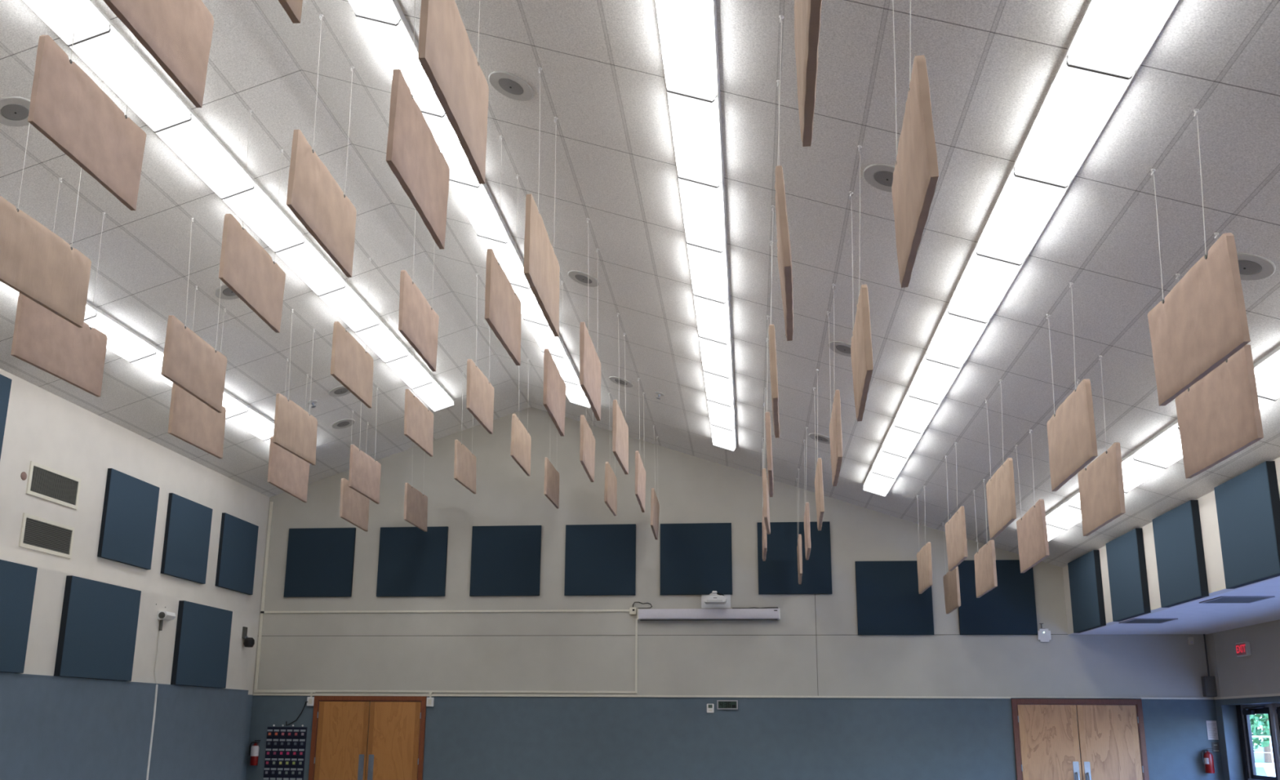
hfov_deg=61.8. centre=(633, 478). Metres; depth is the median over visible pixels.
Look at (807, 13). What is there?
hanging baffle
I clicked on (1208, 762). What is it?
fire extinguisher
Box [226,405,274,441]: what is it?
ceiling light
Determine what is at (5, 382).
acoustic panel
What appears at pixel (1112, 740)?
door
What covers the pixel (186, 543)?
acoustic panel
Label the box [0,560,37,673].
acoustic panel
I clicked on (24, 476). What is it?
round cover plate
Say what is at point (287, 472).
hanging baffle
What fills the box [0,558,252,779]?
wall
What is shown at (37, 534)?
air vent
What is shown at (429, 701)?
outlet
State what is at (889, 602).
acoustic panel
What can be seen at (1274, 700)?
trim
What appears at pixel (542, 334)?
ceiling light
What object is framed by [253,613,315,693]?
cable raceway
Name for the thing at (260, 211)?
ceiling light
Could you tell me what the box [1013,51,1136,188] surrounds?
ceiling light
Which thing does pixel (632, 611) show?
junction box
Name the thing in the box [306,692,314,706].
junction box
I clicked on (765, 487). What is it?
hanging baffle
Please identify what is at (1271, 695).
trim
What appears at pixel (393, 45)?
ceiling light
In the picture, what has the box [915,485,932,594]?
hanging baffle
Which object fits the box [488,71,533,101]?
ceiling speaker
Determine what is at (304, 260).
ceiling light
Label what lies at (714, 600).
projector
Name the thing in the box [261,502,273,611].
cable raceway
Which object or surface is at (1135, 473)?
ceiling light
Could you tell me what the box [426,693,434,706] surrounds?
junction box
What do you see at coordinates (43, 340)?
hanging baffle
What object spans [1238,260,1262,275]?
grille
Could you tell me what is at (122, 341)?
ceiling light
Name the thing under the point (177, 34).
hanging baffle
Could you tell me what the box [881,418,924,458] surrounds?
ceiling light
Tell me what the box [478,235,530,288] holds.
ceiling light
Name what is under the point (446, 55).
hanging baffle
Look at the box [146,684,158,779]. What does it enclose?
conduit
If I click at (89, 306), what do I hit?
ceiling light
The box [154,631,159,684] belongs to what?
cable
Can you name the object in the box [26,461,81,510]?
air vent
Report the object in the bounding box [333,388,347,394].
grille
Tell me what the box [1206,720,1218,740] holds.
paper notice
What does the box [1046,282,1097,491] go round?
hanging baffle
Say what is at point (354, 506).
hanging baffle
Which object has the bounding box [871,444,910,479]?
ceiling light
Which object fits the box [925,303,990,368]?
ceiling light
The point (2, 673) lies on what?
trim
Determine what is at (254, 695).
trim
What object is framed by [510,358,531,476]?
hanging baffle
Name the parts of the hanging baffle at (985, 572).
hanging cord, fabric panel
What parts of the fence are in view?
rail, post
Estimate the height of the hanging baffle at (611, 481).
1.760 m
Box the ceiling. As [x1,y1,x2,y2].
[0,0,1279,568]
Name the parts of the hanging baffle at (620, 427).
hanging cord, fabric panel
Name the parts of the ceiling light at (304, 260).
plate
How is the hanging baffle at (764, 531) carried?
hanging from the ceiling
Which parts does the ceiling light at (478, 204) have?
plate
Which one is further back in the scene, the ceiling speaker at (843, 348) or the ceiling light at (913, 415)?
the ceiling light at (913, 415)
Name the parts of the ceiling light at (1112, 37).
plate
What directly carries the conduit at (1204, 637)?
attached to the wall at (482, 651)
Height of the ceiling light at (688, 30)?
0.210 m
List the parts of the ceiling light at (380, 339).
plate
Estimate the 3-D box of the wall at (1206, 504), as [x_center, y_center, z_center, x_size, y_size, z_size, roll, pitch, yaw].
[5.791,-0.790,5.490,0.140,1.117,24.500,-1,-13,6]
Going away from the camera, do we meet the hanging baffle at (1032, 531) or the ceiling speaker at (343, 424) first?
the hanging baffle at (1032, 531)
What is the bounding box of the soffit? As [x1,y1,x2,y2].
[1077,577,1279,635]
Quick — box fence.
[1252,736,1274,764]
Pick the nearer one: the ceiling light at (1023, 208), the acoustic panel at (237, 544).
the ceiling light at (1023, 208)
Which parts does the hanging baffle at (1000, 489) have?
hanging cord, fabric panel, hanging cord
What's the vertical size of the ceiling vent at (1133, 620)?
0.012 m
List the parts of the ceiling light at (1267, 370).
plate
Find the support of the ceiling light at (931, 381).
attached to the ceiling
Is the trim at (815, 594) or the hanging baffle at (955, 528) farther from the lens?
the trim at (815, 594)
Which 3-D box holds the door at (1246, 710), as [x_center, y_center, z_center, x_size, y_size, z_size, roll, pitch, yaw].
[9.204,4.383,15.706,0.242,2.080,0.980,-1,-13,6]
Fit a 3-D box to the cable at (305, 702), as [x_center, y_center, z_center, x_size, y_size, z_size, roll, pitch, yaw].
[-5.742,4.013,18.245,0.371,0.413,0.058,-2,-13,9]
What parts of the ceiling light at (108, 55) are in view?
plate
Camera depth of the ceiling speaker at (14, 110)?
8.69 m
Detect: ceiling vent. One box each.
[1118,618,1177,623]
[1199,596,1275,604]
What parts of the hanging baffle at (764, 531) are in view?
hanging cord, fabric panel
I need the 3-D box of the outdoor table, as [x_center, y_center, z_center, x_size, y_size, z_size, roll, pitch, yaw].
[18.972,8.899,31.729,1.440,0.850,1.440,-1,-13,6]
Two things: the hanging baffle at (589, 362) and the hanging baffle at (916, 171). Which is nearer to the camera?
the hanging baffle at (916, 171)
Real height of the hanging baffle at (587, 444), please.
1.753 m
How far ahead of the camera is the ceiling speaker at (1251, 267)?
7.34 m
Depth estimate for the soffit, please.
14.28 m
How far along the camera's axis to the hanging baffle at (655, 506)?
17.17 m
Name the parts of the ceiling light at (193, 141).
plate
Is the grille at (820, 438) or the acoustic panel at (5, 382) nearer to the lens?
the acoustic panel at (5, 382)
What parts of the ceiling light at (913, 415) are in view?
plate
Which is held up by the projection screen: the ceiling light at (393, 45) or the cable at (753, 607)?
the cable at (753, 607)
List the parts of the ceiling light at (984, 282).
plate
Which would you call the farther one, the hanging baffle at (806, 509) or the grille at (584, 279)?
the hanging baffle at (806, 509)
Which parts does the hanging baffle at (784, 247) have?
hanging cord, fabric panel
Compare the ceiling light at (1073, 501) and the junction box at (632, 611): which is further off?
the junction box at (632, 611)
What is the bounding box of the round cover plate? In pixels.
[20,471,26,480]
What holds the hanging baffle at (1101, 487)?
hanging from the ceiling
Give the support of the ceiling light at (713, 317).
attached to the ceiling
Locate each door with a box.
[308,696,426,779]
[1011,699,1149,779]
[1240,704,1277,779]
[1274,703,1279,749]
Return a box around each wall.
[0,368,269,779]
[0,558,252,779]
[245,407,1223,779]
[1062,457,1279,635]
[1207,619,1279,779]
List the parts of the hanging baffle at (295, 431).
hanging cord, fabric panel, hanging cord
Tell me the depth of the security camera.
14.84 m
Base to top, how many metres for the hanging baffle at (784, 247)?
1.750 m
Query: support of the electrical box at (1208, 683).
attached to the wall at (482, 651)
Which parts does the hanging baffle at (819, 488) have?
hanging cord, hanging cord, fabric panel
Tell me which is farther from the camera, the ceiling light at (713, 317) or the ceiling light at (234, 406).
the ceiling light at (234, 406)
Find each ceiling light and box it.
[0,281,97,320]
[23,0,111,46]
[64,20,191,133]
[84,307,156,363]
[131,346,173,386]
[155,109,254,199]
[222,179,304,253]
[222,389,248,419]
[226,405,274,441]
[275,235,345,296]
[319,280,379,333]
[348,0,404,26]
[355,318,408,363]
[357,15,445,117]
[386,350,432,389]
[412,377,454,412]
[422,112,480,187]
[448,180,511,244]
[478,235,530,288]
[511,284,548,326]
[524,320,568,358]
[542,352,579,385]
[564,381,591,408]
[655,0,719,102]
[666,92,724,188]
[678,177,727,253]
[685,237,729,303]
[693,295,731,345]
[698,337,733,378]
[703,371,734,407]
[707,400,735,431]
[710,425,736,452]
[862,467,897,497]
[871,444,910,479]
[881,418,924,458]
[893,389,942,434]
[907,351,964,404]
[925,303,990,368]
[947,244,1024,324]
[975,162,1071,266]
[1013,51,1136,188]
[1045,498,1081,530]
[1046,524,1065,541]
[1066,0,1177,79]
[1066,490,1125,509]
[1121,450,1164,493]
[1133,419,1182,469]
[1177,396,1274,429]
[1253,345,1279,401]
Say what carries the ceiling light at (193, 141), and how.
attached to the ceiling
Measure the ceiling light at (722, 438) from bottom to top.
0.210 m
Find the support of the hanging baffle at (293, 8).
hanging from the ceiling
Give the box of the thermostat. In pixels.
[706,704,714,713]
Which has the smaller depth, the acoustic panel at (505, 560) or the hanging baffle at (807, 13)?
the hanging baffle at (807, 13)
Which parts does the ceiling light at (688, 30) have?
plate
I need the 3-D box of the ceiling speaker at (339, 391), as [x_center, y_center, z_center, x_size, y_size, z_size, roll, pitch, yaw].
[-4.342,-1.304,15.860,0.352,0.126,0.369,0,-13,2]
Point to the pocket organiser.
(285, 752)
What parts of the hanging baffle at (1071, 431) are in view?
hanging cord, fabric panel, hanging cord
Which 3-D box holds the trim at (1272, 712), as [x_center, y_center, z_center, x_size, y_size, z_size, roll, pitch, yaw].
[9.237,4.260,15.173,0.120,2.080,0.100,-1,-13,6]
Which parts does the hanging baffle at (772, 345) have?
hanging cord, fabric panel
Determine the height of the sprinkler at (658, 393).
0.108 m
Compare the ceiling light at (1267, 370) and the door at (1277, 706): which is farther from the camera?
the door at (1277, 706)
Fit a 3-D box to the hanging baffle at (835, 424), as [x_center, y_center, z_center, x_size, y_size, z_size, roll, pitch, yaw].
[1.881,-0.892,10.047,0.065,1.719,1.224,-1,-13,8]
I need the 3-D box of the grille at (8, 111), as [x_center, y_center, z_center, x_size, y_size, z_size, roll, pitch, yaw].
[-5.039,-2.990,8.709,0.208,0.010,0.208,-19,-14,2]
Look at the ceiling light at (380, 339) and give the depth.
14.60 m
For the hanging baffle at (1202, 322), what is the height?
1.482 m
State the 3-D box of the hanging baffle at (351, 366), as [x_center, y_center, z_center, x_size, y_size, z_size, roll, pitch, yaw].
[-3.134,-1.820,12.085,0.072,1.760,1.224,-1,-13,5]
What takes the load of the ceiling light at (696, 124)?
attached to the ceiling
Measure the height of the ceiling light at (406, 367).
0.210 m
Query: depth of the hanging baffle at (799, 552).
16.50 m
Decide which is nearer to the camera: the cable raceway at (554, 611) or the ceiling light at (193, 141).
the ceiling light at (193, 141)
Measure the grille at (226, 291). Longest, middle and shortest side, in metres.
0.208 x 0.208 x 0.010 m
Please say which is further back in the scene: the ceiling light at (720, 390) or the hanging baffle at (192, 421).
the ceiling light at (720, 390)
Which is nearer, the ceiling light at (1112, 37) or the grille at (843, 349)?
the ceiling light at (1112, 37)
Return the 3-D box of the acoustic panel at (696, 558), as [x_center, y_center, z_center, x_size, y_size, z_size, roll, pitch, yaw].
[1.058,1.359,18.127,1.215,1.219,0.050,-1,-13,6]
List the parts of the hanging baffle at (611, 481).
fabric panel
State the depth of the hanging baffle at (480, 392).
12.88 m
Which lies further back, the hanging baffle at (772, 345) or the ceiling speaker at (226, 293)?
the ceiling speaker at (226, 293)
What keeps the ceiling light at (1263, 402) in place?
attached to the ceiling
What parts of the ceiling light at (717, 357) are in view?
plate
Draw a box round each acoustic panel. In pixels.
[0,374,12,459]
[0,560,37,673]
[53,576,141,681]
[97,468,159,569]
[160,493,213,584]
[170,600,232,688]
[214,512,258,595]
[283,528,355,597]
[376,526,448,596]
[469,525,541,596]
[564,524,635,595]
[660,523,732,595]
[757,521,832,595]
[854,560,933,635]
[957,560,1037,635]
[1067,550,1106,633]
[1105,528,1151,622]
[1151,500,1208,608]
[1213,461,1279,589]
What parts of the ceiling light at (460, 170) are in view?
plate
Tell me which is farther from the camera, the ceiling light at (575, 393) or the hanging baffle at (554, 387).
the ceiling light at (575, 393)
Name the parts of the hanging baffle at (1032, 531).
hanging cord, hanging cord, fabric panel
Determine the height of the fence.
1.544 m
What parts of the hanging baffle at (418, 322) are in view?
hanging cord, fabric panel, hanging cord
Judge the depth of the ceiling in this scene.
9.53 m
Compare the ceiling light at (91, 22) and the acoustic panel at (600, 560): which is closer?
the ceiling light at (91, 22)
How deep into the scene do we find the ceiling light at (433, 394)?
16.98 m
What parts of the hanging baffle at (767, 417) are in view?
hanging cord, fabric panel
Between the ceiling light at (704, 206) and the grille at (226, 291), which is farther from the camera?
the grille at (226, 291)
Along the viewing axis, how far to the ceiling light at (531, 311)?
13.24 m
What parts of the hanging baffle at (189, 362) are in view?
hanging cord, fabric panel, hanging cord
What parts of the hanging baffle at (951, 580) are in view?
fabric panel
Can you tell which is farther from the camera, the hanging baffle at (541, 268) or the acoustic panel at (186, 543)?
the acoustic panel at (186, 543)
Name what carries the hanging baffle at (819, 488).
hanging from the ceiling
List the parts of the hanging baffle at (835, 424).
hanging cord, hanging cord, fabric panel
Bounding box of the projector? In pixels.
[701,591,730,608]
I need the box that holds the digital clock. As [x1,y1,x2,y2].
[716,700,737,710]
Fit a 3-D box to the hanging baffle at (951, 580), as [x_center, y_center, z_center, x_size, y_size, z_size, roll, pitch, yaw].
[4.957,1.335,16.740,0.072,1.451,1.221,-1,-13,8]
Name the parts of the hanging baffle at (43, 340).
hanging cord, fabric panel, hanging cord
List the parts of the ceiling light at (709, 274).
plate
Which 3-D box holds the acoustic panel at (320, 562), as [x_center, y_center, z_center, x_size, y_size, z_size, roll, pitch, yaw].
[-5.522,1.473,18.817,1.215,1.219,0.050,-1,-13,6]
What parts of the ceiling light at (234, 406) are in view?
plate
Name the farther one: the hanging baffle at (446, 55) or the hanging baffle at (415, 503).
the hanging baffle at (415, 503)
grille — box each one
[0,103,29,119]
[222,288,236,296]
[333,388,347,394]
[337,421,349,426]
[498,78,523,94]
[574,275,592,284]
[614,379,627,385]
[815,435,828,441]
[835,345,850,354]
[873,170,893,186]
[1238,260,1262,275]
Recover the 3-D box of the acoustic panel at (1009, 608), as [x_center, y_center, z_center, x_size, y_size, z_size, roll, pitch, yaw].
[5.927,1.937,17.462,1.219,1.219,0.050,-1,-13,6]
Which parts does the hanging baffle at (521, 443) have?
hanging cord, fabric panel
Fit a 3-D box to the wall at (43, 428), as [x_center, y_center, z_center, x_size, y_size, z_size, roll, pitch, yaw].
[-7.937,0.302,6.679,0.152,5.719,24.600,-1,-13,6]
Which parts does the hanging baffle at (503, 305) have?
hanging cord, fabric panel, hanging cord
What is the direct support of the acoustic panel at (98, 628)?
attached to the wall at (51, 729)
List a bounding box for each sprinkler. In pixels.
[307,400,317,408]
[655,391,664,399]
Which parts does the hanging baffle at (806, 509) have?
hanging cord, fabric panel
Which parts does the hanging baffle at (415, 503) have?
fabric panel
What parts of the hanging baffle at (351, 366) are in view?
fabric panel, hanging cord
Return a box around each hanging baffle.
[0,75,91,328]
[10,177,107,396]
[27,0,146,210]
[102,0,213,107]
[160,217,226,413]
[168,285,226,458]
[218,110,285,333]
[267,358,310,502]
[272,309,317,465]
[278,0,302,23]
[286,13,356,277]
[330,257,373,408]
[339,410,369,531]
[348,386,381,504]
[386,0,449,248]
[398,216,439,371]
[403,441,427,532]
[404,367,433,457]
[417,0,488,183]
[453,372,476,493]
[466,273,493,434]
[484,135,521,365]
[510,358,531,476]
[523,66,559,337]
[542,280,566,436]
[543,457,559,508]
[579,217,600,421]
[579,415,595,482]
[604,392,617,515]
[612,313,628,475]
[635,377,645,512]
[650,425,659,540]
[761,438,767,561]
[762,387,770,534]
[764,315,773,497]
[768,205,779,438]
[774,14,793,341]
[793,0,822,146]
[795,469,802,584]
[803,426,810,560]
[813,369,824,530]
[826,284,842,486]
[848,145,873,421]
[891,0,938,288]
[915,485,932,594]
[942,514,960,614]
[944,442,967,571]
[973,479,997,598]
[985,380,1016,539]
[1014,430,1049,573]
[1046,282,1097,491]
[1076,355,1125,536]
[1147,108,1250,406]
[1175,232,1263,479]
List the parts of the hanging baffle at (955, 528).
hanging cord, fabric panel, hanging cord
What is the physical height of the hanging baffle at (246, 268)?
1.757 m
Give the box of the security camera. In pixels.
[156,610,175,631]
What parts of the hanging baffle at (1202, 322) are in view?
hanging cord, fabric panel, hanging cord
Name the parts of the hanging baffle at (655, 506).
fabric panel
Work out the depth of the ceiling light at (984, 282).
8.79 m
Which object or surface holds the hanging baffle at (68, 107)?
hanging from the ceiling
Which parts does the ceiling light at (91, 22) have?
plate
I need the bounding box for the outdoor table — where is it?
[1255,763,1275,777]
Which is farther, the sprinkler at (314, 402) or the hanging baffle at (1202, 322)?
the sprinkler at (314, 402)
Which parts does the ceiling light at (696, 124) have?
plate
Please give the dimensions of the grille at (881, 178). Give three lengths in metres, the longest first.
0.208 x 0.208 x 0.010 m
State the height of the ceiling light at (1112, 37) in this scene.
0.210 m
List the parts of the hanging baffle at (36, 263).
hanging cord, fabric panel, hanging cord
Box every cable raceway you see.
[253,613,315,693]
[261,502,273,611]
[263,609,629,613]
[315,618,637,693]
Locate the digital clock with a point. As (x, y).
(721, 704)
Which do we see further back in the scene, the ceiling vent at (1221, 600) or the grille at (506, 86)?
the ceiling vent at (1221, 600)
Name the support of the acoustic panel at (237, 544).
attached to the wall at (43, 428)
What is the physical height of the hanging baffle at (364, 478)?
1.746 m
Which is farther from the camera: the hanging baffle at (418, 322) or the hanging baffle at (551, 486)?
the hanging baffle at (551, 486)
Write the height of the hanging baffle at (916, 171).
1.714 m
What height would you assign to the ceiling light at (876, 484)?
0.210 m
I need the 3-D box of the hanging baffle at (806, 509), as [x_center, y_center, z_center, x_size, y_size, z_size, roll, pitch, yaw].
[2.389,0.207,14.777,0.074,1.716,1.231,-1,-13,8]
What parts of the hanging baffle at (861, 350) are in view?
hanging cord, hanging cord, fabric panel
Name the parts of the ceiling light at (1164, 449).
plate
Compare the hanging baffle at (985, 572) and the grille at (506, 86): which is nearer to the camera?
the grille at (506, 86)
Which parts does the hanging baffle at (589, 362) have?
hanging cord, fabric panel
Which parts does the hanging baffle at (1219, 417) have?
fabric panel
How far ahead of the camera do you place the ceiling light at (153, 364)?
13.13 m
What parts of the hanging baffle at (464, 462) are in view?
hanging cord, fabric panel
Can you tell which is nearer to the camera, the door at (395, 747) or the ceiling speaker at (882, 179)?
the ceiling speaker at (882, 179)
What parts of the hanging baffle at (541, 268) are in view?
hanging cord, fabric panel, hanging cord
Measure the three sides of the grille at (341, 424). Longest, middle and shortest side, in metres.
0.208 x 0.208 x 0.010 m
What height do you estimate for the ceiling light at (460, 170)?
0.210 m
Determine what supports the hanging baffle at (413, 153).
hanging from the ceiling
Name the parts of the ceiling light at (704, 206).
plate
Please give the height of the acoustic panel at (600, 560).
1.219 m
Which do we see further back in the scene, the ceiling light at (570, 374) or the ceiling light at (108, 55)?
the ceiling light at (570, 374)
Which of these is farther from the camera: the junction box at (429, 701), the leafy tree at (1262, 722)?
the leafy tree at (1262, 722)
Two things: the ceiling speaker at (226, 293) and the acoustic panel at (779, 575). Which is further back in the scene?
the acoustic panel at (779, 575)
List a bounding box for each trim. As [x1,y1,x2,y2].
[0,672,248,692]
[253,693,1214,700]
[257,634,1067,636]
[814,594,817,686]
[1213,693,1279,700]
[1220,696,1279,705]
[1235,705,1248,779]
[1268,703,1279,779]
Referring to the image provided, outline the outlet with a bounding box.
[427,699,431,705]
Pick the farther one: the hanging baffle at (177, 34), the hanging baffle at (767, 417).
the hanging baffle at (767, 417)
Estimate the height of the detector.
0.125 m
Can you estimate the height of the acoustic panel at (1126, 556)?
1.100 m
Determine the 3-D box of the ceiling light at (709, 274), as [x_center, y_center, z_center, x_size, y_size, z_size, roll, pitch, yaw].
[0.738,-2.038,10.439,0.379,0.210,1.225,-1,-13,6]
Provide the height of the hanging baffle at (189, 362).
1.763 m
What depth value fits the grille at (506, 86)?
8.34 m
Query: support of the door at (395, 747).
in the wall at (482, 651)
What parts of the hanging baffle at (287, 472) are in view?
fabric panel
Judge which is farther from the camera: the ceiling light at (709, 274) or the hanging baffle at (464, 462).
the hanging baffle at (464, 462)
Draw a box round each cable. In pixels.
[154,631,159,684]
[285,702,307,726]
[632,602,652,608]
[732,607,777,608]
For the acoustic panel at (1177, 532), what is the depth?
12.49 m
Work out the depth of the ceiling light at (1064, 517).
14.34 m
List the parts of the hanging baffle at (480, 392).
hanging cord, fabric panel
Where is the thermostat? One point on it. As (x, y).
(710, 708)
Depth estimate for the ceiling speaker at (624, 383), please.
15.48 m
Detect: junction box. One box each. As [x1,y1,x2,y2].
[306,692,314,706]
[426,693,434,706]
[629,607,635,615]
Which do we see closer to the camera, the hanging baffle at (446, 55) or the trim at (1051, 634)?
the hanging baffle at (446, 55)
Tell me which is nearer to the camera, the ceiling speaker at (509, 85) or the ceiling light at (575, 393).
the ceiling speaker at (509, 85)
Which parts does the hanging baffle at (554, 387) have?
hanging cord, fabric panel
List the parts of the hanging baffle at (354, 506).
fabric panel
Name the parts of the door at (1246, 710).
closer arm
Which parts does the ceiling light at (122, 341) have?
plate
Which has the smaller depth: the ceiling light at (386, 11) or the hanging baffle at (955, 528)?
the ceiling light at (386, 11)
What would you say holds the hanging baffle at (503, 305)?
hanging from the ceiling
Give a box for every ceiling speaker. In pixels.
[0,96,31,126]
[214,284,238,299]
[328,385,350,396]
[331,418,355,429]
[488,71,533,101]
[568,270,599,287]
[608,376,633,387]
[808,433,830,444]
[828,341,851,356]
[862,164,894,192]
[1236,253,1275,280]
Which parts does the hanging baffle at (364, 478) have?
fabric panel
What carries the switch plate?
attached to the wall at (482, 651)
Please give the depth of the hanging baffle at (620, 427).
12.49 m
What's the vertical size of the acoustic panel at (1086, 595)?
1.100 m
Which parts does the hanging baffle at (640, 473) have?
fabric panel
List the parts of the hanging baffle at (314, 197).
hanging cord, fabric panel, hanging cord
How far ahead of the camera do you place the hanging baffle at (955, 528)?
13.06 m
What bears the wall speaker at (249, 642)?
attached to the wall at (51, 729)
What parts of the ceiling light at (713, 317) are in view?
plate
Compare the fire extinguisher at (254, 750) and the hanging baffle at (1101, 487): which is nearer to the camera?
the hanging baffle at (1101, 487)
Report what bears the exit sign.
attached to the wall at (1257, 673)
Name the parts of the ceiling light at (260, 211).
plate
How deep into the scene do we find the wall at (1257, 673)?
16.10 m
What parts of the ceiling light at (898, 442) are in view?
plate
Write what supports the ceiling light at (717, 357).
attached to the ceiling
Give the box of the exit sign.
[1235,641,1251,657]
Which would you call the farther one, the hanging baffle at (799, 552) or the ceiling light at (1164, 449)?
the hanging baffle at (799, 552)
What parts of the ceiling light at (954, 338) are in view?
plate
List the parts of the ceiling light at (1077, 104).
plate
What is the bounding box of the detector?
[1187,637,1194,645]
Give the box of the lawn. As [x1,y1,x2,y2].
[1253,745,1266,776]
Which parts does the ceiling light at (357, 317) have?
plate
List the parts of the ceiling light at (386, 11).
plate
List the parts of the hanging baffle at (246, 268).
hanging cord, fabric panel, hanging cord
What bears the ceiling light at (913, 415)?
attached to the ceiling
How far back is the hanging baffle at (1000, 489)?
10.70 m
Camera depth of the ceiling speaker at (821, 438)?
14.88 m
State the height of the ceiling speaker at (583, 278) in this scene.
0.126 m
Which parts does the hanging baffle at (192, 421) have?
fabric panel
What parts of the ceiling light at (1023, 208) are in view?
plate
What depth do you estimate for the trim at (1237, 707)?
16.33 m
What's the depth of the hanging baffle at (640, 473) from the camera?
14.84 m
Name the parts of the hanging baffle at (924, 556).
fabric panel, hanging cord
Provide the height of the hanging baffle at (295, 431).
1.758 m
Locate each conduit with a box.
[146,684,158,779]
[1203,634,1209,676]
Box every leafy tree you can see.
[1249,714,1270,752]
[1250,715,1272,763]
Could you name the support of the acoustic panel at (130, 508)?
attached to the wall at (43, 428)
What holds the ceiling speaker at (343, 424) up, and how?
attached to the ceiling
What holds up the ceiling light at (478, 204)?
attached to the ceiling
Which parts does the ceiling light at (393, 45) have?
plate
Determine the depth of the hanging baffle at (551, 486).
17.55 m
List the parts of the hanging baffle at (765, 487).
hanging cord, fabric panel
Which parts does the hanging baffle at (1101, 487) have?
fabric panel, hanging cord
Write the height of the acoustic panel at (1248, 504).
1.100 m
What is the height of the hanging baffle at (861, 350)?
1.756 m
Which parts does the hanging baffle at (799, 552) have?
hanging cord, fabric panel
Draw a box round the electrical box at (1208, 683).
[1200,676,1217,697]
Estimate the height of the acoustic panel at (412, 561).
1.219 m
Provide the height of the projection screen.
0.203 m
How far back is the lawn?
67.30 m
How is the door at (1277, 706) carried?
in the wall at (1257, 673)
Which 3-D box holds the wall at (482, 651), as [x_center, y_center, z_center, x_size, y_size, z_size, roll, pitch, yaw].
[1.298,2.184,18.012,15.990,7.298,0.150,-1,-13,6]
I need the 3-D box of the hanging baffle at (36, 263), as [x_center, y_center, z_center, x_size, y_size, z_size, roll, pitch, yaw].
[-4.691,-2.257,8.560,0.070,1.750,1.222,-1,-13,6]
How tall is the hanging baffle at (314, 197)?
1.778 m
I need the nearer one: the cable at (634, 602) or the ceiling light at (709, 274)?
the ceiling light at (709, 274)
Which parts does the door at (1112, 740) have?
push plate, push plate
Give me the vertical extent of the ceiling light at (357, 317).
0.210 m
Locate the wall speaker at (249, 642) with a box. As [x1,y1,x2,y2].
[241,626,254,648]
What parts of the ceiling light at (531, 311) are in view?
plate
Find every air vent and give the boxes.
[18,513,75,559]
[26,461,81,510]
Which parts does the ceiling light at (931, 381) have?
plate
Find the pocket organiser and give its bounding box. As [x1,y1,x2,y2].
[262,724,306,779]
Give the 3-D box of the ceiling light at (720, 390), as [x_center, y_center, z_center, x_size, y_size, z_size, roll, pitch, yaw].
[1.123,-1.215,13.981,0.379,0.210,1.225,-1,-13,6]
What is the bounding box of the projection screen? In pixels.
[637,608,780,621]
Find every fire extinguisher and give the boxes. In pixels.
[248,740,260,765]
[1201,748,1214,773]
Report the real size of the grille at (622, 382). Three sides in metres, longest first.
0.208 x 0.208 x 0.010 m
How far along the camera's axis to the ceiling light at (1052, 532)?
15.18 m
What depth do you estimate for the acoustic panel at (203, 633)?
15.85 m
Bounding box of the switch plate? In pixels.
[1211,742,1219,752]
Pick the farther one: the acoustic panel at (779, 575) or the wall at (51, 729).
the acoustic panel at (779, 575)
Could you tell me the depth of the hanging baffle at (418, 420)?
14.20 m

